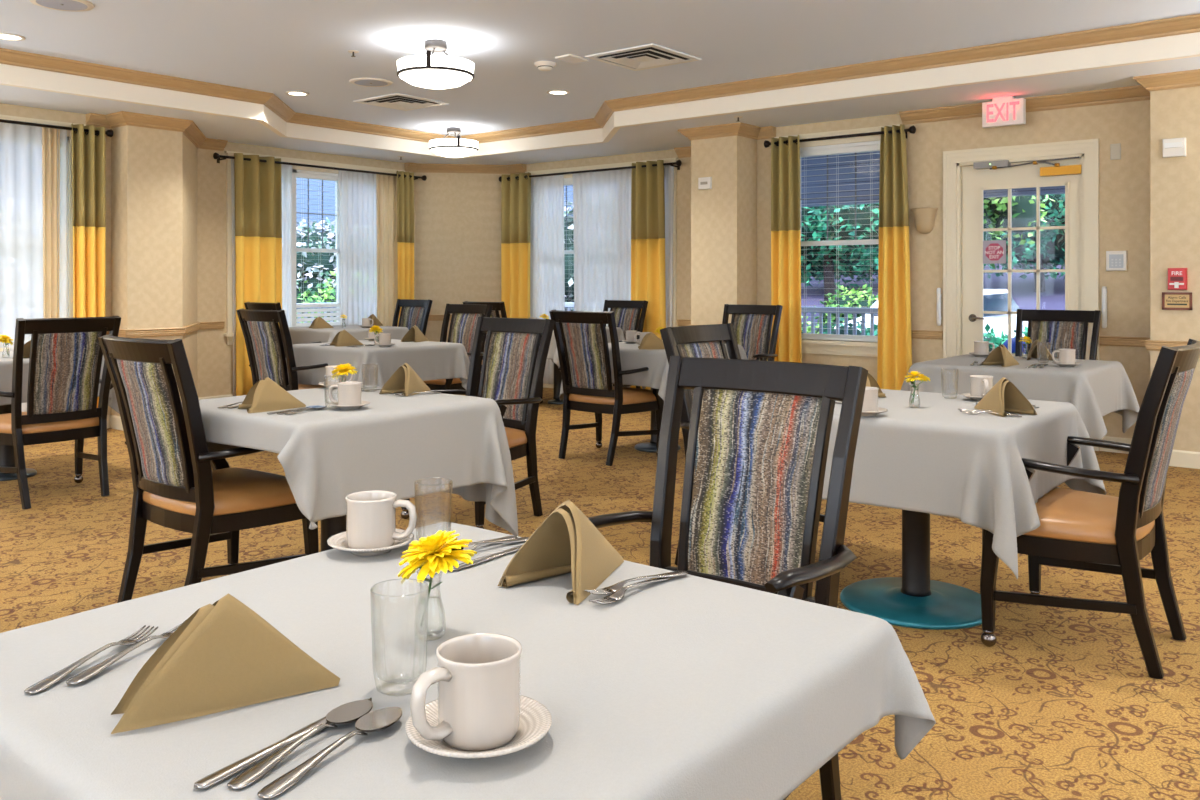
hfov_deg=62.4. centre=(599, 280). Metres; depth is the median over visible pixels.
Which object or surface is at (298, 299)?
shrub
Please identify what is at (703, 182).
thermostat
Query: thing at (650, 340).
napkin
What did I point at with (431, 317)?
trim
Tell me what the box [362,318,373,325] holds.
coffee mug
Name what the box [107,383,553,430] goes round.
baseboard
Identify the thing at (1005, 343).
patio chair
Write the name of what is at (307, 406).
spoon
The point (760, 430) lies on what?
dining chair
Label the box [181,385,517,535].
tablecloth
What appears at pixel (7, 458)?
dining table
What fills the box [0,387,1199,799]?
floor
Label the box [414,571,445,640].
bud vase
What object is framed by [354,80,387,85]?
grille
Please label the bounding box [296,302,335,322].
porch railing
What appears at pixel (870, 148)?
window blind
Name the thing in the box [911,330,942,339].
trim
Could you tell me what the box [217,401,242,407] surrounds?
fork
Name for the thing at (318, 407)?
spoon
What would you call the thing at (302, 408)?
knife
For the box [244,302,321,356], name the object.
dining chair
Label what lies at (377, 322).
napkin
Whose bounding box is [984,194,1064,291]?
tree
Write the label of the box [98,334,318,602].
dining chair
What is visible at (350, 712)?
spoon
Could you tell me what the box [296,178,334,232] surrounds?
house
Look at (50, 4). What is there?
grille
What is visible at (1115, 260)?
keypad
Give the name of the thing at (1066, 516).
seat cushion
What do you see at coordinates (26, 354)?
napkin
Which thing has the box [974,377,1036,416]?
napkin
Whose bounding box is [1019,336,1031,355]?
flower
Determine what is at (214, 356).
wall
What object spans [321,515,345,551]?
dining table
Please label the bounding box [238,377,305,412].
napkin
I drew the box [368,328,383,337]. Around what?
coffee mug
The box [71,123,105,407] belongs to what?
curtain
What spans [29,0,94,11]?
ceiling speaker
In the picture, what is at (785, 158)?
curtain
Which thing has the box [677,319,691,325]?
trim
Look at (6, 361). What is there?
tablecloth
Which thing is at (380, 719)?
spoon
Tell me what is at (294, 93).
recessed light
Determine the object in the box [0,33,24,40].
recessed light
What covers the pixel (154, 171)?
pillar
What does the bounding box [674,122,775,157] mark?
trim
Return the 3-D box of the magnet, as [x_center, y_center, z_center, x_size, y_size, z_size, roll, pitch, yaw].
[2.958,-0.877,7.479,0.250,0.046,0.089,0,0,39]
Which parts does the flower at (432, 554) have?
stem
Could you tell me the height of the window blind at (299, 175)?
1.602 m
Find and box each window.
[0,115,85,350]
[223,151,404,344]
[525,158,677,326]
[774,124,899,356]
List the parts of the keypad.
panel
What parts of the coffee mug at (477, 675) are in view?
handle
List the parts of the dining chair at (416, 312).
leg, backrest, rail, leg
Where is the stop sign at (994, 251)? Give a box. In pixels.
[983,240,1005,263]
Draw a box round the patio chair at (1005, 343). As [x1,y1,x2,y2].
[1003,337,1026,353]
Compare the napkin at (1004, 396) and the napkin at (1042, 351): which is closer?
the napkin at (1004, 396)
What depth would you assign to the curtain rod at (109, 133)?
7.61 m
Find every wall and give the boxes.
[0,103,110,414]
[197,142,414,397]
[415,172,509,341]
[516,149,690,326]
[757,100,1149,450]
[1150,86,1199,451]
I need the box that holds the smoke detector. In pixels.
[534,61,555,70]
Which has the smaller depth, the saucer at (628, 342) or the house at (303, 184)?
the saucer at (628, 342)
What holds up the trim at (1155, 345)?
attached to the wall at (1174, 113)
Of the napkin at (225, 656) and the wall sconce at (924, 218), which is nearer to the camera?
the napkin at (225, 656)
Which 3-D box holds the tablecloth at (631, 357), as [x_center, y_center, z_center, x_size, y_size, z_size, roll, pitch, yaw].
[0.413,0.679,7.090,1.102,0.442,1.101,0,0,39]
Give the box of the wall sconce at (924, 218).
[911,207,937,233]
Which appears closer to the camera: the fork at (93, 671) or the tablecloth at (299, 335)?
the fork at (93, 671)
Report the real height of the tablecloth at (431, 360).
0.442 m
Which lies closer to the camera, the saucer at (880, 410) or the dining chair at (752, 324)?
the saucer at (880, 410)
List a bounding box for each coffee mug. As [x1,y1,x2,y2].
[325,365,353,384]
[328,382,361,404]
[345,490,416,548]
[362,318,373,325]
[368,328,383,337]
[374,333,390,343]
[410,633,521,750]
[626,330,639,340]
[634,332,649,342]
[862,387,878,410]
[970,375,992,396]
[974,341,994,353]
[1052,349,1075,363]
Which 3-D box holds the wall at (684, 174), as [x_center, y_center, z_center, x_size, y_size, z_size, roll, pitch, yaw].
[0.238,-0.070,10.597,3.170,2.540,0.160,0,0,39]
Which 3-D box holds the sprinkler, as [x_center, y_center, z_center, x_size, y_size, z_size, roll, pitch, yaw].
[-1.676,-1.542,6.733,0.076,0.036,0.076,0,0,39]
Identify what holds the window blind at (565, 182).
attached to the window at (567, 177)
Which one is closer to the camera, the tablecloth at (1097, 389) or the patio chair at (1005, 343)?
the tablecloth at (1097, 389)
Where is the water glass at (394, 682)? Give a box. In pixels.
[370,579,428,696]
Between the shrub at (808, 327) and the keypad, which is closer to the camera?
the keypad
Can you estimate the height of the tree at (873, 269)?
4.116 m
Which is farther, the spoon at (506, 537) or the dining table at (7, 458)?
the dining table at (7, 458)
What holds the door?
in the wall at (1124, 183)
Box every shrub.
[296,280,310,322]
[301,271,335,322]
[801,315,810,332]
[809,284,877,333]
[823,318,877,335]
[984,323,1027,353]
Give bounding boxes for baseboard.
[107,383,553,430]
[1100,436,1199,468]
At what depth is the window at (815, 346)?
8.27 m
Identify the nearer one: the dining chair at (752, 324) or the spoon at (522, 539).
the spoon at (522, 539)
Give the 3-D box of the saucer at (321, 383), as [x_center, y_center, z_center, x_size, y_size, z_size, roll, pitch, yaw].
[-1.131,0.446,4.238,0.144,0.021,0.144,0,0,39]
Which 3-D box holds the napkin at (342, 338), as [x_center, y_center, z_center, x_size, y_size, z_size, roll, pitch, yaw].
[-1.785,0.400,7.014,0.223,0.116,0.150,0,0,-31]
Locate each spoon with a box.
[227,700,372,789]
[257,707,401,798]
[277,406,317,413]
[285,406,326,414]
[451,536,517,550]
[458,537,528,550]
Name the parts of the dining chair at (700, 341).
leg, armrest, rail, backrest, leg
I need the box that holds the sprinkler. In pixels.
[348,50,358,56]
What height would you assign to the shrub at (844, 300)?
1.395 m
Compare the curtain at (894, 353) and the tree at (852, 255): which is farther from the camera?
the tree at (852, 255)
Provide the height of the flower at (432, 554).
0.126 m
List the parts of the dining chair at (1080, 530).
leg, leg, seat rail, armrest, armrest, leg, rail, backrest, leg, rail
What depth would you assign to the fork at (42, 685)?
1.16 m
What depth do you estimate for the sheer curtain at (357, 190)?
10.65 m
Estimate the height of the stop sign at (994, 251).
0.176 m
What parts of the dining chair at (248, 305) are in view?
rail, leg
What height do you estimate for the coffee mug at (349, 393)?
0.086 m
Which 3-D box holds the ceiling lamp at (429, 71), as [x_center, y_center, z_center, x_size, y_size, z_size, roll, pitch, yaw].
[-1.072,-1.412,6.464,0.503,0.296,0.500,0,0,39]
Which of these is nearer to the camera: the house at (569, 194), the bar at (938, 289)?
the bar at (938, 289)
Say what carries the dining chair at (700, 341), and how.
on the floor
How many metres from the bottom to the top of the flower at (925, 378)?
0.108 m
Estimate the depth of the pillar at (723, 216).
8.62 m
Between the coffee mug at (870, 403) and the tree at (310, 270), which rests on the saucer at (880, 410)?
the coffee mug at (870, 403)
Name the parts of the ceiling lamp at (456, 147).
lamp shade, lamp shade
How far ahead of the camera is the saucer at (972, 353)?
5.94 m
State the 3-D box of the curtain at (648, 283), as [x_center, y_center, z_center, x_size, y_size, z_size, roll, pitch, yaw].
[0.493,-0.020,10.111,0.461,2.400,0.112,0,0,39]
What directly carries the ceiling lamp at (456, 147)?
hanging from the ceiling at (277, 47)
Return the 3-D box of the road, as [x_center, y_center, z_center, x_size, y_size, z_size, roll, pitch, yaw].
[18.566,0.507,11.879,46.000,2.025,16.200,0,0,39]
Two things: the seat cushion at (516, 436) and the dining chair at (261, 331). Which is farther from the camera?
the dining chair at (261, 331)
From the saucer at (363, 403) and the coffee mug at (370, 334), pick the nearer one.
the saucer at (363, 403)
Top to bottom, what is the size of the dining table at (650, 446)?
0.728 m
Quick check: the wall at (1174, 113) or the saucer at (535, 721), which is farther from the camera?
the wall at (1174, 113)
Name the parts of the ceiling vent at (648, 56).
plate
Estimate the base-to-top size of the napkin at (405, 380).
0.126 m
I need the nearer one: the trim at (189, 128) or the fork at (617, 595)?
the fork at (617, 595)
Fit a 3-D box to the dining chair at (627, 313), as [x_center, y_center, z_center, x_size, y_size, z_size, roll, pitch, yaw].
[0.102,0.699,9.847,0.652,1.012,0.616,0,0,39]
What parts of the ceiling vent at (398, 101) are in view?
plate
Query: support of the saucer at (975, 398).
on the tablecloth at (935, 458)
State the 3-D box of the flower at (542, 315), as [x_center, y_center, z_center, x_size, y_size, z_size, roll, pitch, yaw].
[-0.547,0.382,9.768,0.099,0.126,0.102,0,0,39]
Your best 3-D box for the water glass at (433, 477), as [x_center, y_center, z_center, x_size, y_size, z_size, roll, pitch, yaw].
[-0.286,0.400,1.701,0.064,0.114,0.064,0,0,39]
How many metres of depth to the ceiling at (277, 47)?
6.29 m
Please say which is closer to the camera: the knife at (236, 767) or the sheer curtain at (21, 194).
the knife at (236, 767)
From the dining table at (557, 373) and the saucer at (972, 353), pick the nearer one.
the saucer at (972, 353)
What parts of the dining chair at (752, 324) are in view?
leg, backrest, rail, armrest, leg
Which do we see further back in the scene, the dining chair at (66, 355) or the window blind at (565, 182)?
the window blind at (565, 182)
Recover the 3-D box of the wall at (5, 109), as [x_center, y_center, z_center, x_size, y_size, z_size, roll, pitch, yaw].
[-5.882,-0.070,5.897,0.160,2.540,5.800,0,0,39]
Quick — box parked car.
[834,289,1027,337]
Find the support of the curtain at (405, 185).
hanging from the curtain rod at (217, 156)
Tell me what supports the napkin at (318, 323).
on the tablecloth at (299, 335)
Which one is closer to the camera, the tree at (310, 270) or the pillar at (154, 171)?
the pillar at (154, 171)
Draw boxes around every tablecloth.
[0,351,119,413]
[0,522,935,799]
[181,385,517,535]
[286,339,469,388]
[289,325,408,344]
[547,327,624,367]
[559,342,747,400]
[822,389,1105,578]
[901,354,1139,439]
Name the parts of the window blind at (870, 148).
ladder cord, rail, ladder cord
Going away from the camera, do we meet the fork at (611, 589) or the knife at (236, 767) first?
the knife at (236, 767)
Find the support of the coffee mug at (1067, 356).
on the saucer at (1076, 363)
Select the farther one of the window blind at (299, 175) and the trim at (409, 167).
the trim at (409, 167)
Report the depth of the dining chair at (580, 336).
6.57 m
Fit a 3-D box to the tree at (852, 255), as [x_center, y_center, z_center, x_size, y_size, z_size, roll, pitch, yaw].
[4.442,-0.618,19.295,4.043,4.065,4.278,0,0,34]
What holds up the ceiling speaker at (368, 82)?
attached to the ceiling at (277, 47)
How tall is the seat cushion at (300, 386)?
0.083 m
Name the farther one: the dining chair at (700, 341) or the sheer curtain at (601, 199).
the sheer curtain at (601, 199)
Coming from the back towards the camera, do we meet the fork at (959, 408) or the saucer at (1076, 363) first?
the saucer at (1076, 363)
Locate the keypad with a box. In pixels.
[1106,251,1126,270]
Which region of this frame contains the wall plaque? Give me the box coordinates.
[1162,292,1191,309]
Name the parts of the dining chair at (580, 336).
leg, rail, backrest, rail, leg, seat rail, leg, armrest, leg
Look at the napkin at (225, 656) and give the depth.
1.06 m
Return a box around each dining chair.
[0,316,120,509]
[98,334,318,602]
[236,309,327,390]
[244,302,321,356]
[392,299,432,335]
[401,317,554,528]
[424,304,492,396]
[463,301,542,403]
[549,310,662,465]
[588,356,867,799]
[603,300,647,388]
[660,323,824,564]
[722,304,782,360]
[980,339,1199,678]
[1015,309,1100,359]
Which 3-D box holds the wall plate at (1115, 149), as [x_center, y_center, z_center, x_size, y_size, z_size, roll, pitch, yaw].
[3.614,-0.907,6.946,0.066,0.112,0.008,0,0,39]
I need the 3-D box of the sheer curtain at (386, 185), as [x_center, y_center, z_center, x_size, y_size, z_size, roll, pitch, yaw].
[-2.341,-0.015,10.967,0.033,2.330,0.341,0,0,39]
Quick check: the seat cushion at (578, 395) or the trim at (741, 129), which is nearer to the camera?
the seat cushion at (578, 395)
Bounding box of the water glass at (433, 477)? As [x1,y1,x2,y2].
[414,477,451,539]
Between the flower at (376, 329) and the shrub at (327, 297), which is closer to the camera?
the flower at (376, 329)
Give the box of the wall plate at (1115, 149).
[1110,143,1120,159]
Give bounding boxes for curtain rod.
[0,119,113,136]
[213,152,426,180]
[499,160,681,181]
[764,125,915,147]
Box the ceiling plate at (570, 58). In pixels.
[555,54,588,62]
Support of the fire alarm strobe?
attached to the wall at (1174, 113)
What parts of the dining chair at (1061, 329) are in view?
leg, backrest, rail, leg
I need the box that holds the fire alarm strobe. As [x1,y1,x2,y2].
[1163,137,1185,157]
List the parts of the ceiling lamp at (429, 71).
lamp shade, lamp shade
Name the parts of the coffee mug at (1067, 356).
handle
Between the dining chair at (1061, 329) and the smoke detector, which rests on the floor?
the dining chair at (1061, 329)
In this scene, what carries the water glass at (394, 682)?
on the tablecloth at (685, 687)
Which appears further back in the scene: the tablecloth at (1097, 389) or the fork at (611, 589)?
the tablecloth at (1097, 389)
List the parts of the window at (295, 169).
sill, sash, sash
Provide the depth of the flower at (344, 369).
3.85 m
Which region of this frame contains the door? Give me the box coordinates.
[943,139,1098,450]
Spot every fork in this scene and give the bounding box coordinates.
[24,625,157,693]
[66,620,185,684]
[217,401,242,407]
[398,392,441,394]
[584,570,687,594]
[589,577,674,603]
[958,408,1017,415]
[960,410,1021,416]
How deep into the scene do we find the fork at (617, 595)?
1.43 m
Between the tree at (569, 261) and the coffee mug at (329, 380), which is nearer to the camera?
the coffee mug at (329, 380)
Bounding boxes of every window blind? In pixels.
[296,173,339,326]
[564,181,573,308]
[800,144,879,341]
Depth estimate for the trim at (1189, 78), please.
7.03 m
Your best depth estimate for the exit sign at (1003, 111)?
7.22 m
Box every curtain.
[0,122,66,411]
[42,127,59,317]
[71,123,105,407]
[231,159,291,395]
[234,153,281,395]
[339,170,376,324]
[376,174,397,326]
[397,171,413,323]
[501,172,530,318]
[530,175,564,383]
[572,165,673,387]
[630,160,665,389]
[771,135,801,362]
[877,124,911,389]
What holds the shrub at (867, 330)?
on the ground
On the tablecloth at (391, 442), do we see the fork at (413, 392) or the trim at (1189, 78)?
the fork at (413, 392)
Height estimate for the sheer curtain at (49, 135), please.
2.340 m
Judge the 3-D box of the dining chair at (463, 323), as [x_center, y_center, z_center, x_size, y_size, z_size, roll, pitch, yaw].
[-1.266,0.699,8.150,0.652,1.012,0.616,0,0,39]
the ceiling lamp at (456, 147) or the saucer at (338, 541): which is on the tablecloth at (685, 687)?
the saucer at (338, 541)
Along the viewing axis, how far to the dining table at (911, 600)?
3.63 m
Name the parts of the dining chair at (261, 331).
leg, rail, backrest, rail, leg, armrest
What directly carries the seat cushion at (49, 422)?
on the dining chair at (66, 355)
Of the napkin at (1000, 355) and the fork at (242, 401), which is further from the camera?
the napkin at (1000, 355)
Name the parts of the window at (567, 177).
sash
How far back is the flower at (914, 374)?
3.58 m
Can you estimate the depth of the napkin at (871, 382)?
3.88 m
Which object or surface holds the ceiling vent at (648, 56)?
in the ceiling at (277, 47)
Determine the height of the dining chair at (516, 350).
1.012 m
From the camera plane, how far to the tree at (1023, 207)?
12.38 m
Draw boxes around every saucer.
[318,382,337,388]
[327,529,413,555]
[329,401,369,409]
[375,343,394,346]
[405,695,551,758]
[622,340,639,343]
[861,407,887,415]
[962,393,982,400]
[969,352,988,356]
[1052,362,1081,366]
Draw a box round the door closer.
[990,156,1081,176]
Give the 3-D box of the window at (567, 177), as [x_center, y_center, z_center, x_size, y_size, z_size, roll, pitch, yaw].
[0.007,-0.317,10.732,2.110,1.863,0.200,0,0,39]
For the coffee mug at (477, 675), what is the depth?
0.95 m
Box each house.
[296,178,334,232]
[564,185,572,215]
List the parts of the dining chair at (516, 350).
armrest, leg, leg, backrest, rail, rail, armrest, seat rail, leg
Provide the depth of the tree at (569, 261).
18.97 m
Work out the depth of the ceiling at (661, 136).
7.93 m
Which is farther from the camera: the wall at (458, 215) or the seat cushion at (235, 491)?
the wall at (458, 215)
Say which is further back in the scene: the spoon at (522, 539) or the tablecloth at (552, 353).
the tablecloth at (552, 353)
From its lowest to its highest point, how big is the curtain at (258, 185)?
2.400 m
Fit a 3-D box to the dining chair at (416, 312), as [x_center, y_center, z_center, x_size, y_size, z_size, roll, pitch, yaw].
[-2.134,0.699,10.339,0.652,1.012,0.616,0,0,39]
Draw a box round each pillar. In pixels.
[111,125,196,415]
[691,136,756,324]
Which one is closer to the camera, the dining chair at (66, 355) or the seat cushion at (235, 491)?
the seat cushion at (235, 491)
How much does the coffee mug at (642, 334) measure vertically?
0.086 m
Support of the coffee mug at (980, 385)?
on the saucer at (975, 398)
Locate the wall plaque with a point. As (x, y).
(1170, 300)
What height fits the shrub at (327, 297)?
1.946 m
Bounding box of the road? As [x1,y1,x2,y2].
[801,263,1064,332]
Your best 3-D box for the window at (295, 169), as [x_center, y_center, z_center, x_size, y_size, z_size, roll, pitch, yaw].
[-2.951,-0.317,10.393,0.200,1.863,2.210,0,0,39]
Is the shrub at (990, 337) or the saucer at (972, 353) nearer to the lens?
the saucer at (972, 353)
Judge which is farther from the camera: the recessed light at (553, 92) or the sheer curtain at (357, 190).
the sheer curtain at (357, 190)
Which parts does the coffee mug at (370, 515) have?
handle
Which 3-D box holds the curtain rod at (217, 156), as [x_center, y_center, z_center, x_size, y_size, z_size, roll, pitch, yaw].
[-2.844,-1.167,10.332,0.162,0.083,2.602,0,0,39]
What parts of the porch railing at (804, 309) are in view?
rail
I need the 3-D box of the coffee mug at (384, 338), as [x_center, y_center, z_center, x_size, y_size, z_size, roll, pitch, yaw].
[-1.506,0.407,6.875,0.112,0.086,0.086,0,0,-23]
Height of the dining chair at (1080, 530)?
1.012 m
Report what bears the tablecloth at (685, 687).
on the dining table
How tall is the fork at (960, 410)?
0.012 m
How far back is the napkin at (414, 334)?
7.46 m
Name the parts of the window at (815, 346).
sill, sash, sash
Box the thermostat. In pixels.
[698,177,711,189]
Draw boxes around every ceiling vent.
[353,93,448,110]
[585,43,700,70]
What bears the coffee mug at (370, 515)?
on the saucer at (338, 541)
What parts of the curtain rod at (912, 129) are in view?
rod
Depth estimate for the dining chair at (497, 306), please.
9.35 m
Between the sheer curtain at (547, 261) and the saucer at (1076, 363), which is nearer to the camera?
the saucer at (1076, 363)
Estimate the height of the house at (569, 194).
10.000 m
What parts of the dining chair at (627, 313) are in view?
leg, rail, backrest, leg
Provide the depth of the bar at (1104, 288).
6.96 m
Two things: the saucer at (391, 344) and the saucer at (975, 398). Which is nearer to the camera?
the saucer at (975, 398)
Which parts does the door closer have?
arm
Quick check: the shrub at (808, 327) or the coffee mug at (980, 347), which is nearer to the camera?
the coffee mug at (980, 347)
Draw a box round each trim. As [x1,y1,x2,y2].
[0,14,1199,142]
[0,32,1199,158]
[86,111,227,150]
[106,321,224,337]
[405,162,525,173]
[428,314,500,320]
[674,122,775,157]
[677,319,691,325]
[899,69,1199,124]
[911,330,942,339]
[1099,336,1187,350]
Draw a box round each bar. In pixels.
[937,288,940,325]
[1102,286,1106,327]
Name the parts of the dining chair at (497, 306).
rail, backrest, leg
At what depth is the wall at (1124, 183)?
7.19 m
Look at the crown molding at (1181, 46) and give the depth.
7.38 m
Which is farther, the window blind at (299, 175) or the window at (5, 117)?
the window blind at (299, 175)
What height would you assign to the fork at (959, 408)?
0.012 m
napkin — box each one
[12,340,30,358]
[111,593,339,733]
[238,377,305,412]
[309,316,333,328]
[330,329,362,346]
[368,314,382,325]
[379,363,429,395]
[401,325,427,341]
[498,500,623,604]
[638,332,664,349]
[866,373,885,397]
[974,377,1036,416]
[982,344,1018,366]
[1027,340,1052,360]
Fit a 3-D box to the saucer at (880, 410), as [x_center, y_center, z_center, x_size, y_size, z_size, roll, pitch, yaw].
[0.906,0.446,3.379,0.144,0.021,0.144,0,0,39]
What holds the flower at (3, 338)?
in the bud vase
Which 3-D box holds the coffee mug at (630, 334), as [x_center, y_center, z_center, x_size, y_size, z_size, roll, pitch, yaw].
[0.247,0.407,7.263,0.120,0.086,0.085,0,0,3]
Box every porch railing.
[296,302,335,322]
[565,302,877,335]
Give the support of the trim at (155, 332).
attached to the wall at (214, 356)
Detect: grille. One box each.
[36,0,87,9]
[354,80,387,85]
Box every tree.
[296,217,335,312]
[564,201,573,310]
[801,203,878,306]
[801,255,877,289]
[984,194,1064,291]
[984,195,1053,269]
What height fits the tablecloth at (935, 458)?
0.442 m
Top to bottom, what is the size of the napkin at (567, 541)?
0.126 m
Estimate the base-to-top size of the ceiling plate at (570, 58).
0.012 m
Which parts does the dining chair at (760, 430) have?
armrest, leg, rail, backrest, rail, leg, armrest, leg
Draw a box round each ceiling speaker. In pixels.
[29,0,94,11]
[350,78,392,86]
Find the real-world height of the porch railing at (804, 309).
0.835 m
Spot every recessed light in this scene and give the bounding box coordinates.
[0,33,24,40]
[286,91,308,95]
[547,90,569,94]
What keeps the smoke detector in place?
attached to the ceiling at (277, 47)
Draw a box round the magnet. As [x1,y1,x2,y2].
[973,160,1010,169]
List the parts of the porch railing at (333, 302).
rail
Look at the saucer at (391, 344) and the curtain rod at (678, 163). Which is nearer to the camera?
the saucer at (391, 344)
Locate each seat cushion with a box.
[0,412,98,433]
[142,468,295,515]
[298,384,324,389]
[424,378,461,384]
[505,427,526,447]
[569,386,655,404]
[1023,488,1154,544]
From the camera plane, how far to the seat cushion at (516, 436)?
4.92 m
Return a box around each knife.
[194,697,371,789]
[267,408,305,413]
[447,545,521,570]
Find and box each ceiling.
[0,0,1199,136]
[0,56,1199,164]
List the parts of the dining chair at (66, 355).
armrest, leg, seat rail, rail, backrest, rail, leg, leg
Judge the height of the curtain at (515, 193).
2.400 m
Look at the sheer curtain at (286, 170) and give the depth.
9.96 m
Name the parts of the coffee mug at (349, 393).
handle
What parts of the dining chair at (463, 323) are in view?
leg, seat rail, leg, backrest, rail, leg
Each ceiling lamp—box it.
[397,39,473,88]
[429,127,478,157]
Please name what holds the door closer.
attached to the door
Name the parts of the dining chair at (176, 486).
leg, rail, backrest, rail, leg, seat rail, leg, armrest, leg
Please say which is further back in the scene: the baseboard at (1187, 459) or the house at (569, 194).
the house at (569, 194)
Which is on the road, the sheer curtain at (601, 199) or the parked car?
the parked car
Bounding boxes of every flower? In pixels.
[0,335,12,354]
[331,363,357,381]
[369,325,382,341]
[398,530,476,625]
[539,313,548,318]
[905,371,923,402]
[909,375,929,403]
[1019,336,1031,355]
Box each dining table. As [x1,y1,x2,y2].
[0,404,36,480]
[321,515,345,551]
[547,363,562,403]
[635,388,680,452]
[840,510,995,629]
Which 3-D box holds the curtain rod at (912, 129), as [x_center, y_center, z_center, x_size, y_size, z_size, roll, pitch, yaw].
[1.967,-1.177,8.193,1.342,0.083,0.132,0,0,39]
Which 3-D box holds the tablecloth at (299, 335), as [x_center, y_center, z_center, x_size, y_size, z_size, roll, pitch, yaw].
[-2.531,0.665,9.813,1.120,0.414,1.100,0,0,39]
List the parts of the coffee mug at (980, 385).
handle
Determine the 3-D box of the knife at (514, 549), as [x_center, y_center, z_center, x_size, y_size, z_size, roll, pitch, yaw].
[-0.172,0.454,1.642,0.019,0.004,0.219,0,0,38]
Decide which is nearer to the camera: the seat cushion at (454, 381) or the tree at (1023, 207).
the seat cushion at (454, 381)
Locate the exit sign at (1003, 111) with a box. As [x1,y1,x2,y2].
[982,96,1025,127]
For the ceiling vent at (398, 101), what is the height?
0.016 m
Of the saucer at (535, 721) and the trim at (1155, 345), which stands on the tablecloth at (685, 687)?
the saucer at (535, 721)

